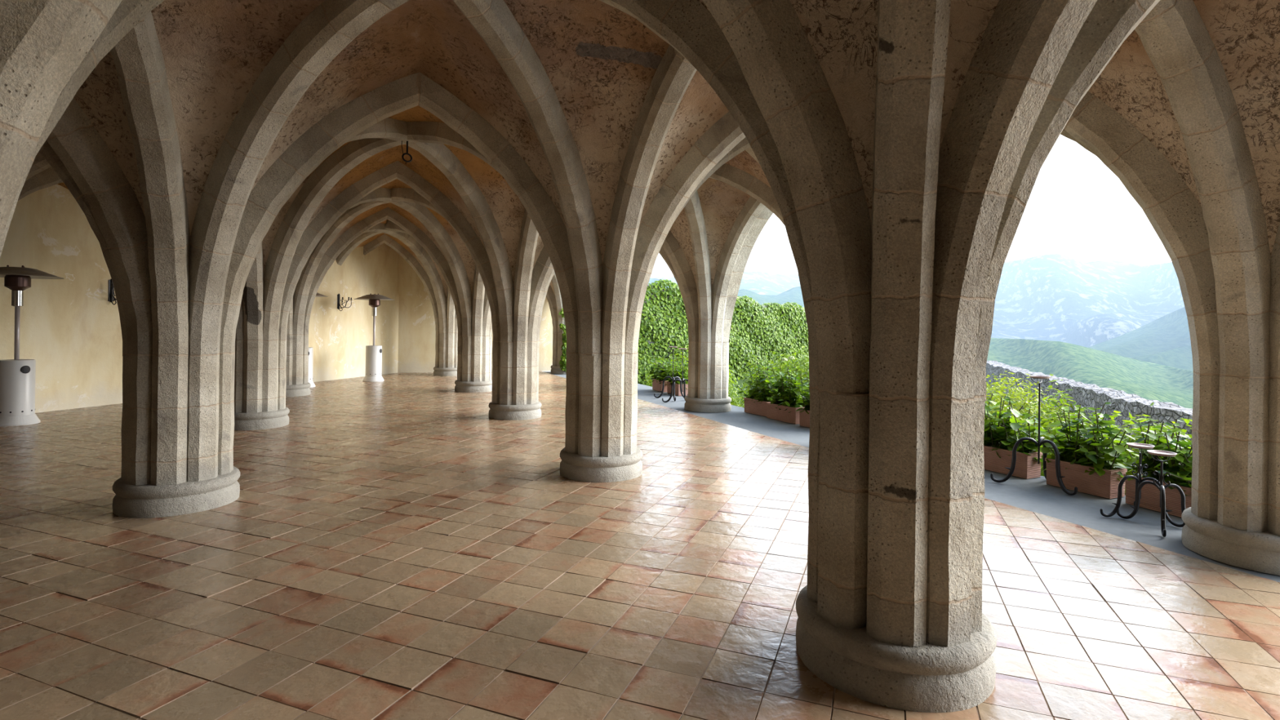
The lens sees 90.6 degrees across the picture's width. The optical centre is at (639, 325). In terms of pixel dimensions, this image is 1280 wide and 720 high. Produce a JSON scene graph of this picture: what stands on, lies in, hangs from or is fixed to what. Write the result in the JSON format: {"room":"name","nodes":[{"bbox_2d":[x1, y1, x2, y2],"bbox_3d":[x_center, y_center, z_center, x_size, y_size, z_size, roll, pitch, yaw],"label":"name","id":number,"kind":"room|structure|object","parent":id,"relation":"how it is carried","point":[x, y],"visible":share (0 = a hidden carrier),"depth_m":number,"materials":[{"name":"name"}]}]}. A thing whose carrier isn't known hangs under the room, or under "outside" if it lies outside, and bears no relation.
{"room":"vaulted cloister arcade","nodes":[
{"label":"vaulted cloister arcade","id":0,"kind":"room"},
{"bbox_2d":[0,184,399,413],"bbox_3d":[-9.232,-0.834,15.221,0.350,4.650,10.649,1,0,14],"label":"wall","id":1,"kind":"structure","parent":0,"point":[69,326],"depth_m":11.43,"materials":[{"name":"beige paint"}]},
{"bbox_2d":[107,279,116,305],"bbox_3d":[-9.709,-0.629,11.767,0.385,0.488,0.363,1,0,-16],"label":"wall sconce","id":2,"kind":"object","parent":1,"relation":"attached to","point":[111,291],"visible":0.52,"depth_m":11.83,"materials":[{"name":"black metal"}]},
{"bbox_2d":[337,293,352,311],"bbox_3d":[-8.224,-0.646,17.596,0.385,0.488,0.363,1,0,-16],"label":"wall sconce","id":3,"kind":"object","parent":1,"relation":"attached to","point":[338,295],"visible":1,"depth_m":17.66,"materials":[{"name":"black metal"}]},
{"bbox_2d":[397,254,435,373],"bbox_3d":[-6.483,-0.796,20.890,2.740,4.650,0.350,1,0,-16],"label":"wall","id":4,"kind":"structure","parent":0,"point":[416,321],"depth_m":20.47,"materials":[{"name":"beige paint"}]},
{"bbox_2d":[491,297,552,372],"bbox_3d":[-3.874,-0.759,21.792,2.821,4.650,0.350,1,0,-22],"label":"wall","id":5,"kind":"structure","parent":0,"point":[545,357],"depth_m":21.86,"materials":[{"name":"beige paint"}]},
{"bbox_2d":[0,371,1279,719],"bbox_3d":[-3.226,1.649,6.842,11.497,0.153,28.900,1,0,-23],"label":"floor","id":6,"kind":"structure","parent":0,"point":[323,510],"depth_m":3.87,"materials":[{"name":"tile"}]},
{"bbox_2d":[0,265,64,426],"bbox_3d":[-9.453,0.288,9.605,1.040,2.400,1.040,1,0,17],"label":"patio heater","id":7,"kind":"object","parent":6,"relation":"on","point":[17,375],"visible":1,"depth_m":9.50,"materials":[{"name":"white metal"}]},
{"bbox_2d":[0,266,64,279],"bbox_3d":[-9.437,-0.816,9.605,1.040,0.144,1.040,1,0,17],"label":"hood","id":8,"kind":"object","parent":7,"relation":"attached to","point":[15,273],"depth_m":9.48,"materials":[{"name":"metal"}]},
{"bbox_2d":[112,353,239,518],"bbox_3d":[-4.067,0.903,5.596,0.914,1.320,0.914,1,0,-23],"label":"stone pier","id":9,"kind":"object","parent":6,"relation":"on","point":[177,431],"visible":0.98,"depth_m":5.27,"materials":[{"name":"stone"}]},
{"bbox_2d":[234,340,289,430],"bbox_3d":[-5.910,0.877,9.745,0.914,1.320,0.912,1,0,-23],"label":"stone pier","id":10,"kind":"object","parent":6,"relation":"on","point":[260,367],"visible":0.8,"depth_m":9.43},
{"bbox_2d":[285,334,311,396],"bbox_3d":[-7.706,0.852,13.838,0.914,1.320,0.911,1,0,-23],"label":"stone pier","id":11,"kind":"object","parent":6,"relation":"on","point":[297,384],"visible":0.48,"depth_m":13.61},
{"bbox_2d":[307,292,328,387],"bbox_3d":[-8.261,0.304,15.556,1.040,2.400,1.040,1,0,42],"label":"patio heater","id":12,"kind":"object","parent":6,"relation":"on","point":[310,355],"visible":0.2,"depth_m":15.51,"materials":[{"name":"white metal"}]},
{"bbox_2d":[315,292,328,297],"bbox_3d":[-8.245,-0.799,15.556,1.040,0.144,1.040,1,0,42],"label":"hood","id":13,"kind":"object","parent":12,"relation":"attached to","point":[317,295],"depth_m":15.59,"materials":[{"name":"metal"}]},
{"bbox_2d":[353,293,395,382],"bbox_3d":[-7.302,0.318,17.381,1.040,2.400,1.040,1,0,9],"label":"patio heater","id":14,"kind":"object","parent":6,"relation":"on","point":[373,373],"visible":1,"depth_m":17.23,"materials":[{"name":"white metal"}]},
{"bbox_2d":[353,294,395,300],"bbox_3d":[-7.287,-0.786,17.381,1.040,0.144,1.040,1,0,9],"label":"hood","id":15,"kind":"object","parent":14,"relation":"attached to","point":[367,297],"depth_m":17.15,"materials":[{"name":"metal"}]},
{"bbox_2d":[433,332,457,376],"bbox_3d":[-5.964,0.877,19.753,0.914,1.320,0.913,1,0,-23],"label":"stone pier","id":16,"kind":"object","parent":6,"relation":"on","point":[446,344],"visible":0.71,"depth_m":19.39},
{"bbox_2d":[454,335,492,392],"bbox_3d":[-3.989,0.904,15.268,0.914,1.320,0.911,1,0,-23],"label":"stone pier","id":17,"kind":"object","parent":6,"relation":"on","point":[473,353],"visible":0.85,"depth_m":14.92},
{"bbox_2d":[488,341,542,420],"bbox_3d":[-2.180,0.930,11.094,0.914,1.320,0.912,1,0,-23],"label":"stone pier","id":18,"kind":"object","parent":6,"relation":"on","point":[515,366],"visible":0.99,"depth_m":10.74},
{"bbox_2d":[560,352,643,482],"bbox_3d":[-0.420,0.954,6.974,0.914,1.320,0.914,1,0,-23],"label":"stone pier","id":19,"kind":"object","parent":6,"relation":"on","point":[601,413],"visible":0.99,"depth_m":6.62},
{"bbox_2d":[795,386,996,712],"bbox_3d":[1.245,0.978,3.129,0.914,1.320,0.917,1,0,-23],"label":"stone pier","id":20,"kind":"object","parent":6,"relation":"on","point":[890,614],"visible":0.98,"depth_m":2.77,"materials":[{"name":"stone"}]},
{"bbox_2d":[57,0,1279,300],"bbox_3d":[-2.780,-1.290,7.182,11.760,3.166,28.450,1,0,-23],"label":"ceiling","id":21,"kind":"structure","parent":0,"point":[600,62],"depth_m":5.11,"materials":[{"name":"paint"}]},
{"bbox_2d":[26,151,51,180],"bbox_3d":[-7.686,-1.308,8.862,3.835,3.040,0.251,1,0,-26],"label":"arch","id":22,"kind":"object","parent":21,"relation":"attached to","point":[40,163],"visible":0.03,"depth_m":8.55,"materials":[{"name":"stone"}]},
{"bbox_2d":[17,166,62,200],"bbox_3d":[-8.585,-1.300,10.908,0.251,3.000,5.946,1,0,17],"label":"rib","id":23,"kind":"object","parent":21,"relation":"attached to","point":[48,177],"visible":0.09,"depth_m":9.42,"materials":[{"name":"stone"}]},
{"bbox_2d":[38,140,126,356],"bbox_3d":[-5.884,-1.176,4.728,3.892,2.827,0.251,1,0,-25],"label":"arch","id":24,"kind":"object","parent":21,"relation":"attached to","point":[46,151],"visible":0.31,"depth_m":5.23,"materials":[{"name":"stone"}]},
{"bbox_2d":[46,97,152,357],"bbox_3d":[-5.055,-1.251,2.798,0.251,3.000,5.767,1,0,20],"label":"rib","id":25,"kind":"object","parent":21,"relation":"attached to","point":[117,211],"visible":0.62,"depth_m":5.03,"materials":[{"name":"stone"}]},
{"bbox_2d":[110,11,190,357],"bbox_3d":[-3.217,-1.147,3.684,0.251,2.845,3.970,1,0,-23],"label":"arch","id":26,"kind":"object","parent":21,"relation":"attached to","point":[138,57],"visible":0.85,"depth_m":4.91,"materials":[{"name":"stone"}]},
{"bbox_2d":[235,293,244,342],"bbox_3d":[-6.804,-1.275,6.803,0.251,3.000,5.980,1,0,17],"label":"rib","id":27,"kind":"object","parent":21,"relation":"attached to","point":[239,330],"visible":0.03,"depth_m":9.36,"materials":[{"name":"stone"}]},
{"bbox_2d":[243,241,263,340],"bbox_3d":[-4.958,-1.166,7.671,0.251,2.833,4.350,1,0,-24],"label":"arch","id":28,"kind":"object","parent":21,"relation":"attached to","point":[253,291],"visible":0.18,"depth_m":9.34,"materials":[{"name":"stone"}]},
{"bbox_2d":[286,298,293,335],"bbox_3d":[-6.779,-1.192,11.792,0.250,2.835,4.280,1,0,-24],"label":"arch","id":29,"kind":"object","parent":21,"relation":"attached to","point":[290,324],"visible":0.04,"depth_m":13.50,"materials":[{"name":"stone"}]},
{"bbox_2d":[0,0,603,355],"bbox_3d":[-1.393,-1.201,4.374,0.251,3.002,5.386,1,0,21],"label":"rib","id":30,"kind":"object","parent":21,"relation":"attached to","point":[492,20],"visible":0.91,"depth_m":5.52,"materials":[{"name":"stone"}]},
{"bbox_2d":[293,187,443,335],"bbox_3d":[-4.913,-1.249,12.466,5.982,3.000,0.251,1,0,26],"label":"rib","id":31,"kind":"object","parent":21,"relation":"attached to","point":[302,289],"visible":0.45,"depth_m":13.27,"materials":[{"name":"stone"}]},
{"bbox_2d":[336,220,409,266],"bbox_3d":[-6.265,-1.293,16.524,5.062,3.051,0.251,1,0,29],"label":"rib","id":32,"kind":"object","parent":21,"relation":"attached to","point":[389,225],"visible":0.27,"depth_m":17.16,"materials":[{"name":"stone"}]},
{"bbox_2d":[262,120,496,340],"bbox_3d":[-3.134,-1.224,8.360,5.960,3.000,0.251,1,0,27],"label":"rib","id":33,"kind":"object","parent":21,"relation":"attached to","point":[323,179],"visible":0.53,"depth_m":9.06,"materials":[{"name":"stone"}]},
{"bbox_2d":[401,140,412,164],"bbox_3d":[-3.052,-2.285,8.295,0.024,0.395,0.148,1,0,44],"label":"ceiling hook","id":34,"kind":"object","parent":33,"relation":"hanging from","point":[406,153],"visible":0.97,"depth_m":8.29,"materials":[{"name":"black metal"}]},
{"bbox_2d":[303,207,462,335],"bbox_3d":[-5.817,-1.283,14.553,3.793,3.042,0.251,1,0,-21],"label":"arch","id":35,"kind":"object","parent":21,"relation":"attached to","point":[361,227],"visible":0.69,"depth_m":14.38,"materials":[{"name":"stone"}]},
{"bbox_2d":[278,160,499,341],"bbox_3d":[-4.014,-1.258,10.420,3.777,3.043,0.251,1,0,-20],"label":"arch","id":36,"kind":"object","parent":21,"relation":"attached to","point":[336,207],"visible":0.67,"depth_m":10.26,"materials":[{"name":"stone"}]},
{"bbox_2d":[219,71,578,355],"bbox_3d":[-2.213,-1.128,6.285,3.709,2.834,0.251,1,0,-21],"label":"arch","id":37,"kind":"object","parent":21,"relation":"attached to","point":[280,181],"visible":0.72,"depth_m":6.08,"materials":[{"name":"stone"}]},
{"bbox_2d":[363,234,439,333],"bbox_3d":[-7.148,-1.306,19.232,2.450,3.052,0.251,1,0,-23],"label":"arch","id":38,"kind":"object","parent":21,"relation":"attached to","point":[408,257],"visible":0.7,"depth_m":19.20,"materials":[{"name":"stone"}]},
{"bbox_2d":[363,222,446,333],"bbox_3d":[-6.806,-1.275,16.795,0.250,3.000,5.975,1,0,16],"label":"rib","id":39,"kind":"object","parent":21,"relation":"attached to","point":[422,255],"visible":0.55,"depth_m":18.62,"materials":[{"name":"stone"}]},
{"bbox_2d":[347,187,472,337],"bbox_3d":[-4.919,-1.249,12.507,0.251,3.001,5.657,1,0,19],"label":"rib","id":40,"kind":"object","parent":21,"relation":"attached to","point":[420,212],"visible":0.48,"depth_m":14.07,"materials":[{"name":"stone"}]},
{"bbox_2d":[346,117,514,342],"bbox_3d":[-3.092,-1.224,8.345,0.251,3.001,5.623,1,0,19],"label":"rib","id":41,"kind":"object","parent":21,"relation":"attached to","point":[438,154],"visible":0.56,"depth_m":9.77,"materials":[{"name":"stone"}]},
{"bbox_2d":[0,0,871,397],"bbox_3d":[-0.562,-1.105,2.451,3.725,2.834,0.251,1,0,-20],"label":"arch","id":42,"kind":"object","parent":21,"relation":"attached to","point":[43,43],"visible":0.91,"depth_m":2.81,"materials":[{"name":"stone"}]},
{"bbox_2d":[446,286,455,333],"bbox_3d":[-4.949,-1.163,17.510,0.251,2.826,4.710,1,0,-24],"label":"arch","id":43,"kind":"object","parent":21,"relation":"attached to","point":[451,312],"visible":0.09,"depth_m":19.33,"materials":[{"name":"stone"}]},
{"bbox_2d":[454,313,457,333],"bbox_3d":[-3.262,-1.226,18.260,5.934,3.000,0.251,1,0,29],"label":"rib","id":44,"kind":"object","parent":21,"relation":"attached to","point":[455,317],"visible":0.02,"depth_m":19.48,"materials":[{"name":"stone"}]},
{"bbox_2d":[471,264,484,337],"bbox_3d":[-3.055,-1.139,13.181,0.270,2.833,4.361,1,0,-23],"label":"arch","id":45,"kind":"object","parent":21,"relation":"attached to","point":[478,288],"visible":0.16,"depth_m":14.81,"materials":[{"name":"stone"}]},
{"bbox_2d":[489,317,492,336],"bbox_3d":[-2.273,-1.242,16.018,3.500,3.060,0.251,1,0,-24],"label":"arch","id":46,"kind":"object","parent":21,"relation":"attached to","point":[491,325],"visible":0.02,"depth_m":15.31,"materials":[{"name":"stone"}]},
{"bbox_2d":[188,0,818,387],"bbox_3d":[-1.380,-1.200,4.362,5.666,3.001,0.250,1,0,25],"label":"arch","id":47,"kind":"object","parent":21,"relation":"attached to","point":[687,26],"visible":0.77,"depth_m":4.80,"materials":[{"name":"stone"}]},
{"bbox_2d":[512,208,538,342],"bbox_3d":[-1.270,-1.115,9.034,0.255,2.835,4.290,1,0,-23],"label":"arch","id":48,"kind":"object","parent":21,"relation":"attached to","point":[529,233],"visible":0.33,"depth_m":10.53,"materials":[{"name":"stone"}]},
{"bbox_2d":[546,284,557,333],"bbox_3d":[-4.216,-1.267,20.489,3.550,3.056,0.251,1,0,-23],"label":"arch","id":49,"kind":"object","parent":21,"relation":"attached to","point":[550,296],"visible":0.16,"depth_m":20.96,"materials":[{"name":"stone"}]},
{"bbox_2d":[551,271,564,334],"bbox_3d":[-3.229,-1.225,18.247,0.251,3.000,5.944,1,0,14],"label":"rib","id":50,"kind":"object","parent":21,"relation":"attached to","point":[561,320],"visible":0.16,"depth_m":20.64,"materials":[{"name":"stone"}]},
{"bbox_2d":[482,246,688,337],"bbox_3d":[-1.298,-1.198,13.831,5.860,3.000,0.251,1,0,28],"label":"rib","id":51,"kind":"object","parent":21,"relation":"attached to","point":[486,310],"visible":0.19,"depth_m":14.96,"materials":[{"name":"stone"}]},
{"bbox_2d":[537,230,698,342],"bbox_3d":[-0.393,-1.214,11.744,3.555,3.056,0.251,1,0,-20],"label":"arch","id":52,"kind":"object","parent":21,"relation":"attached to","point":[671,246],"visible":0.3,"depth_m":12.11,"materials":[{"name":"stone"}]},
{"bbox_2d":[601,44,696,355],"bbox_3d":[0.443,-1.096,5.052,0.264,2.844,4.001,1,0,-23],"label":"arch","id":53,"kind":"object","parent":21,"relation":"attached to","point":[673,76],"visible":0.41,"depth_m":6.13,"materials":[{"name":"stone"}]},
{"bbox_2d":[527,163,784,342],"bbox_3d":[0.414,-1.175,9.772,5.578,3.001,0.251,1,0,27],"label":"rib","id":54,"kind":"object","parent":21,"relation":"attached to","point":[737,178],"visible":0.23,"depth_m":9.28,"materials":[{"name":"stone"}]},
{"bbox_2d":[684,191,711,343],"bbox_3d":[0.487,-1.174,9.684,0.251,3.001,5.505,1,0,18],"label":"rib","id":55,"kind":"object","parent":21,"relation":"attached to","point":[693,211],"visible":0.34,"depth_m":11.64,"materials":[{"name":"stone"}]},
{"bbox_2d":[650,137,759,275],"bbox_3d":[1.293,-1.085,7.712,3.485,2.846,0.251,1,0,-24],"label":"arch","id":56,"kind":"object","parent":21,"relation":"attached to","point":[744,144],"visible":0.09,"depth_m":7.49,"materials":[{"name":"stone"}]},
{"bbox_2d":[711,195,764,343],"bbox_3d":[2.169,-1.070,10.421,0.251,2.841,4.071,1,0,-22],"label":"arch","id":57,"kind":"object","parent":21,"relation":"attached to","point":[752,209],"visible":0.43,"depth_m":11.64,"materials":[{"name":"stone"}]},
{"bbox_2d":[868,0,951,404],"bbox_3d":[0.360,-1.175,0.327,0.251,3.000,5.706,1,0,18],"label":"rib","id":58,"kind":"object","parent":21,"relation":"attached to","point":[913,35],"visible":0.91,"depth_m":2.62,"materials":[{"name":"stone"}]},
{"bbox_2d":[624,91,1220,377],"bbox_3d":[2.102,-1.152,5.801,5.318,3.003,0.251,1,0,25],"label":"arch","id":59,"kind":"object","parent":21,"relation":"attached to","point":[1171,207],"visible":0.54,"depth_m":4.90,"materials":[{"name":"stone"}]},
{"bbox_2d":[928,0,1097,404],"bbox_3d":[2.138,-1.068,1.089,0.270,2.836,4.241,1,0,-23],"label":"arch","id":60,"kind":"object","parent":21,"relation":"attached to","point":[1023,48],"visible":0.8,"depth_m":2.61,"materials":[{"name":"stone"}]},
{"bbox_2d":[973,0,1159,401],"bbox_3d":[3.830,-1.127,1.814,5.556,3.001,0.251,1,0,27],"label":"rib","id":61,"kind":"object","parent":21,"relation":"attached to","point":[1109,23],"visible":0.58,"depth_m":2.74,"materials":[{"name":"stone"}]},
{"bbox_2d":[1060,128,1097,157],"bbox_3d":[3.784,-1.050,6.538,0.268,2.845,3.961,1,0,-23],"label":"arch","id":62,"kind":"object","parent":21,"relation":"attached to","point":[1064,133],"visible":0.05,"depth_m":5.84,"materials":[{"name":"stone"}]},
{"bbox_2d":[1134,0,1271,380],"bbox_3d":[2.933,-1.063,3.878,3.451,2.849,0.251,1,0,-24],"label":"arch","id":63,"kind":"object","parent":21,"relation":"attached to","point":[1174,35],"visible":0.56,"depth_m":4.29,"materials":[{"name":"stone"}]},
{"bbox_2d":[1269,222,1279,378],"bbox_3d":[3.798,-1.127,1.838,0.251,3.001,5.610,1,0,16],"label":"rib","id":64,"kind":"object","parent":21,"relation":"attached to","point":[1274,334],"visible":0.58,"depth_m":4.36,"materials":[{"name":"stone"}]},
{"bbox_2d":[722,206,773,342],"bbox_3d":[2.993,-0.698,8.894,0.370,4.680,27.000,1,0,-23],"label":"arch","id":65,"kind":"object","parent":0,"point":[763,217],"depth_m":11.73,"materials":[{"name":"stone"}]},
{"bbox_2d":[543,371,1279,582],"bbox_3d":[2.875,1.743,9.076,1.480,0.154,28.400,1,0,-23],"label":"pavement","id":66,"kind":"structure","parent":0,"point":[1033,495],"depth_m":6.09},
{"bbox_2d":[551,333,565,373],"bbox_3d":[-2.527,0.925,21.226,0.914,1.320,0.913,1,0,-23],"label":"stone pier","id":67,"kind":"object","parent":66,"relation":"on","point":[557,343],"visible":0.44,"depth_m":20.90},
{"bbox_2d":[558,308,566,372],"bbox_3d":[-2.334,0.456,20.729,0.738,2.182,0.332,1,0,-23],"label":"ivy","id":68,"kind":"object","parent":67,"relation":"hanging from","point":[563,357],"visible":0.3,"depth_m":20.61,"materials":[{"name":"green plant"}]},
{"bbox_2d":[652,378,666,391],"bbox_3d":[0.539,1.490,15.853,0.264,0.275,0.724,1,0,-17],"label":"planter box","id":69,"kind":"object","parent":66,"relation":"on","point":[657,386],"visible":0.58,"depth_m":15.71,"materials":[{"name":"ceramic"}]},
{"bbox_2d":[647,355,675,383],"bbox_3d":[0.635,1.129,15.887,0.783,0.752,0.935,1,0,-17],"label":"hydrangea","id":70,"kind":"object","parent":69,"relation":"in","point":[657,375],"visible":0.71,"depth_m":15.86,"materials":[{"name":"green plant"}]},
{"bbox_2d":[653,346,688,400],"bbox_3d":[0.821,1.047,14.112,0.683,1.171,0.784,1,0,-35],"label":"candle stand","id":71,"kind":"object","parent":66,"relation":"on","point":[670,347],"visible":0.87,"depth_m":14.10,"materials":[{"name":"black metal"}]},
{"bbox_2d":[662,348,688,402],"bbox_3d":[0.938,1.059,13.612,0.784,1.151,0.683,1,0,15],"label":"candle stand","id":72,"kind":"object","parent":66,"relation":"on","point":[683,387],"visible":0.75,"depth_m":13.48,"materials":[{"name":"black metal"}]},
{"bbox_2d":[666,381,688,395],"bbox_3d":[0.893,1.495,15.079,0.264,0.275,0.724,1,0,-20],"label":"planter box","id":73,"kind":"object","parent":66,"relation":"on","point":[677,393],"visible":0.42,"depth_m":14.79,"materials":[{"name":"ceramic"}]},
{"bbox_2d":[660,356,688,389],"bbox_3d":[0.898,1.135,15.097,0.666,0.773,0.971,1,0,-20],"label":"hydrangea","id":74,"kind":"object","parent":73,"relation":"in","point":[677,371],"visible":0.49,"depth_m":14.99,"materials":[{"name":"green plant"}]},
{"bbox_2d":[684,342,731,412],"bbox_3d":[1.332,0.979,12.392,0.914,1.320,0.912,1,0,-23],"label":"stone pier","id":75,"kind":"object","parent":66,"relation":"on","point":[708,363],"visible":0.99,"depth_m":12.04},
{"bbox_2d":[743,397,770,416],"bbox_3d":[2.273,1.514,11.808,0.264,0.275,0.784,1,0,-27],"label":"planter box","id":76,"kind":"object","parent":66,"relation":"on","point":[757,407],"visible":0.51,"depth_m":11.78,"materials":[{"name":"ceramic"}]},
{"bbox_2d":[736,362,780,404],"bbox_3d":[2.279,1.125,11.873,0.655,0.847,0.970,1,0,-33],"label":"hydrangea","id":77,"kind":"object","parent":76,"relation":"in","point":[761,393],"visible":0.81,"depth_m":11.73,"materials":[{"name":"green plant"}]},
{"bbox_2d":[765,402,804,424],"bbox_3d":[2.555,1.518,11.048,0.264,0.275,0.804,1,0,-26],"label":"planter box","id":78,"kind":"object","parent":66,"relation":"on","point":[793,417],"visible":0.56,"depth_m":10.93,"materials":[{"name":"wood"}]},
{"bbox_2d":[760,355,803,413],"bbox_3d":[2.580,1.022,11.040,0.709,0.999,0.890,1,0,-23],"label":"hydrangea","id":79,"kind":"object","parent":78,"relation":"in","point":[788,397],"visible":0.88,"depth_m":10.97,"materials":[{"name":"green plant"}]},
{"bbox_2d":[799,408,809,427],"bbox_3d":[2.928,1.524,10.229,0.264,0.275,0.784,1,0,-26],"label":"planter box","id":80,"kind":"object","parent":66,"relation":"on","point":[804,418],"visible":0.17,"depth_m":10.41,"materials":[{"name":"wood"}]},
{"bbox_2d":[795,371,809,413],"bbox_3d":[2.882,1.135,10.325,0.652,0.830,1.033,1,0,-10],"label":"hydrangea","id":81,"kind":"object","parent":80,"relation":"in","point":[806,389],"visible":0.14,"depth_m":10.43,"materials":[{"name":"green plant"}]},
{"bbox_2d":[983,445,1042,479],"bbox_3d":[4.186,1.541,7.319,0.264,0.275,0.764,1,0,-26],"label":"planter box","id":82,"kind":"object","parent":66,"relation":"on","point":[1026,467],"visible":0.48,"depth_m":7.09,"materials":[{"name":"ceramic"}]},
{"bbox_2d":[983,393,1047,462],"bbox_3d":[4.138,1.172,7.322,0.690,0.723,1.016,1,0,-26],"label":"hydrangea","id":83,"kind":"object","parent":82,"relation":"in","point":[1003,437],"visible":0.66,"depth_m":7.22,"materials":[{"name":"green plant"}]},
{"bbox_2d":[990,375,1077,495],"bbox_3d":[4.268,1.105,6.718,0.683,1.151,0.784,1,0,-43],"label":"candle stand","id":84,"kind":"object","parent":66,"relation":"on","point":[1041,441],"visible":0.94,"depth_m":6.64,"materials":[{"name":"black metal"}]},
{"bbox_2d":[1044,457,1127,498],"bbox_3d":[4.553,1.546,6.487,0.264,0.275,0.644,1,0,-24],"label":"planter box","id":85,"kind":"object","parent":66,"relation":"on","point":[1106,486],"visible":0.71,"depth_m":6.35,"materials":[{"name":"wood"}]},
{"bbox_2d":[1040,402,1138,480],"bbox_3d":[4.559,1.169,6.442,0.610,0.778,0.890,1,0,-4],"label":"potted plant","id":86,"kind":"object","parent":85,"relation":"in","point":[1082,450],"visible":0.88,"depth_m":6.33,"materials":[{"name":"green plant"}]},
{"bbox_2d":[1100,442,1185,527],"bbox_3d":[4.412,1.362,5.467,0.581,0.641,0.506,1,0,-28],"label":"candle stand","id":87,"kind":"object","parent":66,"relation":"on","point":[1142,446],"visible":0.84,"depth_m":5.53,"materials":[{"name":"black metal"}]},
{"bbox_2d":[1116,449,1186,537],"bbox_3d":[4.412,1.367,5.251,0.506,0.631,0.581,1,0,5],"label":"candle stand","id":88,"kind":"object","parent":66,"relation":"on","point":[1162,488],"visible":0.92,"depth_m":5.25,"materials":[{"name":"black metal"}]},
{"bbox_2d":[1124,473,1191,517],"bbox_3d":[4.843,1.550,5.708,0.264,0.275,0.744,1,0,-20],"label":"planter box","id":89,"kind":"object","parent":66,"relation":"on","point":[1150,494],"visible":0.27,"depth_m":5.76,"materials":[{"name":"wood"}]},
{"bbox_2d":[1121,418,1192,495],"bbox_3d":[4.806,1.209,5.669,0.668,0.720,0.942,1,0,-20],"label":"hydrangea","id":90,"kind":"object","parent":89,"relation":"in","point":[1180,466],"visible":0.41,"depth_m":5.75,"materials":[{"name":"green plant"}]},
{"bbox_2d":[1181,373,1279,575],"bbox_3d":[4.563,1.024,4.627,0.914,1.320,0.917,1,0,-23],"label":"stone pier","id":91,"kind":"object","parent":66,"relation":"on","point":[1233,517],"visible":0.98,"depth_m":4.45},
{"label":"outside","id":92,"kind":"structure","parent":0,"visible":0},
{"bbox_2d":[648,278,1193,371],"bbox_3d":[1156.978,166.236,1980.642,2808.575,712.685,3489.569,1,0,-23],"label":"mountain","id":93,"kind":"structure","parent":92,"point":[1165,340],"depth_m":1859.90},
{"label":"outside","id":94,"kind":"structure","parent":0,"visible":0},
{"bbox_2d":[986,337,1193,408],"bbox_3d":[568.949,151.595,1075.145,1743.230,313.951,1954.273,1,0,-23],"label":"hills","id":95,"kind":"structure","parent":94,"point":[1148,380],"depth_m":978.67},
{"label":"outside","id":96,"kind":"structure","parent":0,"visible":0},
{"bbox_2d":[649,253,1184,347],"bbox_3d":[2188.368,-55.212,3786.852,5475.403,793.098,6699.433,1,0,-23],"label":"mountain","id":97,"kind":"structure","parent":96,"point":[1051,297],"depth_m":3479.00},
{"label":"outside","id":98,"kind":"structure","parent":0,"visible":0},
{"bbox_2d":[644,377,1042,456],"bbox_3d":[13.206,2.955,9.050,17.520,1.200,46.200,1,0,-23],"label":"ground","id":99,"kind":"structure","parent":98,"point":[741,382],"depth_m":22.94,"materials":[{"name":"plant"}]},
{"bbox_2d":[643,345,688,386],"bbox_3d":[1.014,1.437,18.506,2.236,1.762,2.402,1,0,-35],"label":"shrub","id":100,"kind":"object","parent":99,"relation":"on","point":[681,356],"visible":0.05,"depth_m":18.53,"materials":[{"name":"green plant"}]},
{"bbox_2d":[684,361,746,407],"bbox_3d":[1.789,1.482,16.693,2.256,1.680,2.217,1,0,14],"label":"shrub","id":101,"kind":"object","parent":99,"relation":"on","point":[735,398],"visible":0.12,"depth_m":16.25,"materials":[{"name":"green plant"}]},
{"bbox_2d":[637,284,808,382],"bbox_3d":[5.037,0.596,27.706,17.667,4.190,1.056,1,0,-38],"label":"wall","id":102,"kind":"structure","parent":99,"relation":"on","point":[649,342],"depth_m":24.29,"materials":[{"name":"plant"}]},
{"bbox_2d":[637,279,808,384],"bbox_3d":[5.134,0.320,27.592,17.923,4.209,1.444,1,0,-38],"label":"hedge","id":103,"kind":"object","parent":102,"relation":"attached to","point":[744,342],"visible":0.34,"depth_m":26.09,"materials":[{"name":"green plant"}]},
{"bbox_2d":[736,342,808,408],"bbox_3d":[3.179,1.350,14.398,2.148,1.989,2.293,1,0,-29],"label":"shrub","id":104,"kind":"object","parent":99,"relation":"on","point":[748,387],"visible":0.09,"depth_m":14.31,"materials":[{"name":"green plant"}]},
{"bbox_2d":[768,346,809,405],"bbox_3d":[3.386,1.356,12.834,1.933,1.974,2.058,1,0,-27],"label":"shrub","id":105,"kind":"object","parent":99,"relation":"on","point":[805,369],"visible":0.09,"depth_m":12.67,"materials":[{"name":"green plant"}]},
{"bbox_2d":[984,372,1093,458],"bbox_3d":[6.618,1.611,11.618,3.480,1.508,3.255,1,0,14],"label":"shrub","id":106,"kind":"object","parent":99,"relation":"on","point":[1025,404],"visible":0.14,"depth_m":11.13,"materials":[{"name":"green plant"}]},
{"bbox_2d":[1016,373,1136,476],"bbox_3d":[5.181,1.479,7.599,1.451,1.766,1.760,1,0,-15],"label":"shrub","id":107,"kind":"object","parent":99,"relation":"on","point":[1044,421],"visible":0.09,"depth_m":7.58,"materials":[{"name":"green plant"}]},
{"bbox_2d":[986,360,1192,470],"bbox_3d":[9.089,2.022,13.860,0.956,1.850,14.064,1,0,16],"label":"wall","id":108,"kind":"structure","parent":99,"relation":"on","point":[1089,395],"depth_m":10.86,"materials":[{"name":"stone"}]},
{"bbox_2d":[1108,402,1192,494],"bbox_3d":[5.524,1.586,6.781,1.490,1.560,1.462,1,0,13],"label":"shrub","id":109,"kind":"object","parent":99,"relation":"on","point":[1128,439],"visible":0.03,"depth_m":6.74,"materials":[{"name":"green plant"}]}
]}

